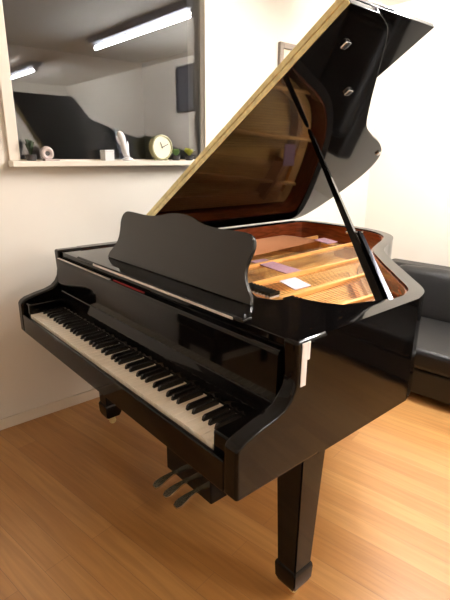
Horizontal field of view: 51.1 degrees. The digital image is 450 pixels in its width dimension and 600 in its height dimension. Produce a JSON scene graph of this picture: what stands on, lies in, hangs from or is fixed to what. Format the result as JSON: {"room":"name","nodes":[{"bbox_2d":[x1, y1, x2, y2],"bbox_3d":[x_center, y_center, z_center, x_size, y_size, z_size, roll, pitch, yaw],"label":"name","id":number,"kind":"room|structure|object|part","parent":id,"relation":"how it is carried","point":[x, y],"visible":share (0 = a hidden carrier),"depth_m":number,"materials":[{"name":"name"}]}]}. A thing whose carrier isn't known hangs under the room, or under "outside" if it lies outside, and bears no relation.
{"room":"music room","nodes":[
{"label":"music room","id":0,"kind":"room"},
{"bbox_2d":[7,44,145,158],"bbox_3d":[-2.655,-1.288,4.699,4.460,2.420,0.100,-14,22,-39],"label":"mirror","id":1,"kind":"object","parent":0,"point":[73,105],"depth_m":5.25,"materials":[{"name":"grey paint"}]},
{"bbox_2d":[2,0,187,62],"bbox_3d":[-1.693,-2.140,3.272,4.460,0.060,2.830,-14,22,-39],"label":"ceiling","id":2,"kind":"structure","parent":0,"point":[138,31],"depth_m":4.03,"materials":[{"name":"white paint"}]},
{"bbox_2d":[142,51,188,158],"bbox_3d":[-0.046,-1.362,4.996,0.100,2.420,2.830,-14,22,-39],"label":"wall","id":3,"kind":"structure","parent":0,"point":[164,80],"depth_m":5.39,"materials":[{"name":"grey paint"}]},
{"bbox_2d":[0,0,378,418],"bbox_3d":[-1.332,-0.506,2.054,6.680,2.500,0.150,-14,22,-39],"label":"wall","id":4,"kind":"structure","parent":0,"point":[43,210],"depth_m":2.59,"materials":[{"name":"beige paint"}]},
{"bbox_2d":[0,388,99,429],"bbox_3d":[-1.292,0.680,2.349,6.666,0.060,0.014,-14,22,-39],"label":"baseboard","id":5,"kind":"structure","parent":4,"relation":"attached to","point":[43,410],"depth_m":2.60,"materials":[{"name":"paint"}]},
{"bbox_2d":[0,0,210,166],"bbox_3d":[-0.542,-1.244,2.411,1.210,1.070,0.125,-14,22,-39],"label":"window","id":6,"kind":"structure","parent":4,"relation":"in","point":[6,91],"depth_m":2.31,"materials":[{"name":"paint"}]},
{"bbox_2d":[25,139,36,160],"bbox_3d":[-0.913,-0.706,2.209,0.054,0.102,0.054,-14,22,-39],"label":"potted plant","id":7,"kind":"object","parent":6,"relation":"on","point":[29,144],"visible":1,"depth_m":2.20,"materials":[{"name":"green plant"}]},
{"bbox_3d":[-0.913,-0.670,2.220,0.054,0.028,0.054,-14,22,-39],"label":"pot","id":8,"kind":"part","parent":7,"relation":"part of","materials":[{"name":"grey ceramic"}]},
{"bbox_2d":[40,146,59,160],"bbox_3d":[-0.847,-0.705,2.269,0.088,0.067,0.036,-14,22,-39],"label":"ring ornament","id":9,"kind":"object","parent":6,"relation":"on","point":[46,153],"visible":1,"depth_m":2.25,"materials":[{"name":"pink ceramic"}]},
{"bbox_3d":[-0.539,-0.746,2.556,1.210,0.033,0.105,-14,22,-39],"label":"sill","id":10,"kind":"part","parent":6,"relation":"part of","materials":[{"name":"paint"}]},
{"bbox_2d":[100,150,114,160],"bbox_3d":[-0.615,-0.756,2.462,0.054,0.054,0.058,-14,22,-39],"label":"box","id":11,"kind":"object","parent":6,"relation":"on","point":[106,155],"visible":1,"depth_m":2.44,"materials":[{"name":"cardboard"}]},
{"bbox_2d":[116,131,132,160],"bbox_3d":[-0.536,-0.821,2.512,0.094,0.150,0.060,-14,22,-39],"label":"ornament","id":12,"kind":"object","parent":6,"relation":"on","point":[120,137],"visible":1,"depth_m":2.50,"materials":[{"name":"ceramic"}]},
{"bbox_3d":[-0.541,-0.830,2.505,0.066,0.130,0.044,-14,22,-39],"label":"stem","id":13,"kind":"part","parent":12,"relation":"part of","materials":[{"name":"white ceramic"}]},
{"bbox_2d":[149,134,171,160],"bbox_3d":[-0.362,-0.858,2.652,0.138,0.140,0.042,-14,22,-39],"label":"mantel clock","id":14,"kind":"object","parent":6,"relation":"on","point":[160,146],"visible":1,"depth_m":2.64,"materials":[{"name":"white plastic"}]},
{"bbox_2d":[171,149,179,160],"bbox_3d":[-0.283,-0.843,2.729,0.055,0.066,0.060,-8,19,-25],"label":"potted plant","id":15,"kind":"object","parent":6,"relation":"on","point":[175,157],"visible":0.96,"depth_m":2.72,"materials":[{"name":"green plant"}]},
{"bbox_3d":[-0.285,-0.825,2.737,0.054,0.028,0.054,-14,22,-39],"label":"pot","id":16,"kind":"part","parent":15,"relation":"part of","materials":[{"name":"grey ceramic"}]},
{"bbox_2d":[184,148,194,160],"bbox_3d":[-0.209,-0.866,2.793,0.072,0.073,0.067,3,17,9],"label":"potted plant","id":17,"kind":"object","parent":6,"relation":"on","point":[188,151],"visible":1,"depth_m":2.78,"materials":[{"name":"yellow plant"}]},
{"bbox_3d":[-0.213,-0.843,2.796,0.054,0.028,0.054,-14,22,-39],"label":"pot","id":18,"kind":"part","parent":17,"relation":"part of","materials":[{"name":"grey ceramic"}]},
{"bbox_3d":[-0.579,-1.249,2.458,1.105,0.988,0.005,-14,22,-39],"label":"pane","id":19,"kind":"part","parent":6,"relation":"part of","materials":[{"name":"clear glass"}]},
{"bbox_3d":[-0.570,-1.246,2.448,1.105,0.988,0.005,-14,22,-39],"label":"pane","id":20,"kind":"part","parent":6,"relation":"part of","materials":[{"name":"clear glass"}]},
{"bbox_2d":[278,41,295,64],"bbox_3d":[0.469,-1.535,3.226,0.300,0.380,0.025,-14,22,-39],"label":"framed picture","id":21,"kind":"object","parent":4,"relation":"attached to","point":[284,48],"visible":0.2,"depth_m":3.11},
{"bbox_2d":[284,49,291,57],"bbox_3d":[0.465,-1.536,3.231,0.230,0.310,0.006,-14,22,-39],"label":"print","id":22,"kind":"object","parent":21,"relation":"attached to","point":[286,51],"depth_m":3.14},
{"bbox_2d":[0,392,449,599],"bbox_3d":[0.689,1.400,0.244,6.780,0.050,6.270,-14,22,-39],"label":"floor","id":23,"kind":"structure","parent":0,"point":[83,517],"depth_m":1.85,"materials":[{"name":"laminate"}]},
{"bbox_2d":[18,0,433,592],"bbox_3d":[0.282,-0.178,2.177,1.969,1.821,1.525,-14,22,-39],"label":"grand piano","id":24,"kind":"object","parent":23,"relation":"on","point":[249,352],"visible":1,"depth_m":1.58,"materials":[{"name":"black wood"}]},
{"bbox_3d":[-0.817,-0.055,2.216,0.304,0.359,0.050,-14,22,-39],"label":"arm","id":25,"kind":"part","parent":24,"relation":"part of","materials":[{"name":"black wood"}]},
{"bbox_3d":[-0.606,0.350,2.429,0.120,0.551,0.120,-14,22,-39],"label":"leg","id":26,"kind":"part","parent":24,"relation":"part of","materials":[{"name":"black wood"}]},
{"bbox_3d":[-0.279,-0.064,1.647,0.038,0.016,1.050,-14,22,-39],"label":"rail","id":27,"kind":"part","parent":24,"relation":"part of","materials":[{"name":"black wood"}]},
{"bbox_2d":[61,246,387,344],"bbox_3d":[-0.115,-0.100,1.832,0.500,0.021,1.396,-14,22,-39],"label":"piano top","id":28,"kind":"object","parent":24,"relation":"attached to","point":[271,322],"depth_m":1.45,"materials":[{"name":"black wood"}]},
{"bbox_3d":[0.446,-0.712,2.316,1.347,0.844,1.270,-14,22,-39],"label":"lid","id":29,"kind":"part","parent":24,"relation":"part of","materials":[{"name":"black wood"}]},
{"bbox_3d":[0.127,0.275,1.166,0.304,0.359,0.050,-14,22,-39],"label":"arm","id":30,"kind":"part","parent":24,"relation":"part of","materials":[{"name":"black wood"}]},
{"bbox_3d":[0.224,0.654,1.462,0.120,0.551,0.120,-14,22,-39],"label":"leg","id":31,"kind":"part","parent":24,"relation":"part of","materials":[{"name":"black wood"}]},
{"bbox_3d":[0.370,-0.115,2.264,1.580,0.028,1.352,-14,22,-39],"label":"iron plate","id":32,"kind":"part","parent":24,"relation":"part of","materials":[{"name":"gold metal"}]},
{"bbox_2d":[392,258,449,404],"bbox_3d":[1.947,0.331,2.562,2.740,0.642,1.008,16,23,41],"label":"sofa","id":33,"kind":"object","parent":23,"relation":"on","point":[431,374],"visible":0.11,"depth_m":2.90,"materials":[{"name":"black leather"}]},
{"bbox_3d":[2.234,0.240,2.846,2.700,0.585,0.180,16,23,41],"label":"frame","id":34,"kind":"part","parent":33,"relation":"part of","materials":[{"name":"black leather"}]},
{"bbox_2d":[399,265,449,322],"bbox_3d":[1.530,-0.002,3.217,0.795,0.397,0.288,16,23,41],"label":"cushion","id":35,"kind":"object","parent":33,"relation":"on","point":[435,281],"depth_m":3.19,"materials":[{"name":"black leather"}]},
{"bbox_2d":[414,316,449,377],"bbox_3d":[1.238,0.251,2.978,0.795,0.141,0.625,16,23,41],"label":"seat cushion","id":36,"kind":"object","parent":33,"relation":"on","point":[432,358],"depth_m":2.71,"materials":[{"name":"black leather"}]},
{"bbox_2d":[370,0,412,6],"bbox_3d":[0.701,-1.031,-0.579,6.880,0.080,6.370,-14,22,-39],"label":"ceiling","id":37,"kind":"structure","parent":0,"point":[386,3],"depth_m":3.58,"materials":[{"name":"paint"}]},
{"bbox_2d":[364,0,449,266],"bbox_3d":[3.234,-0.443,1.950,0.100,2.500,6.270,-14,22,-39],"label":"wall","id":38,"kind":"structure","parent":0,"point":[408,196],"depth_m":3.74,"materials":[{"name":"beige paint"}]}
]}

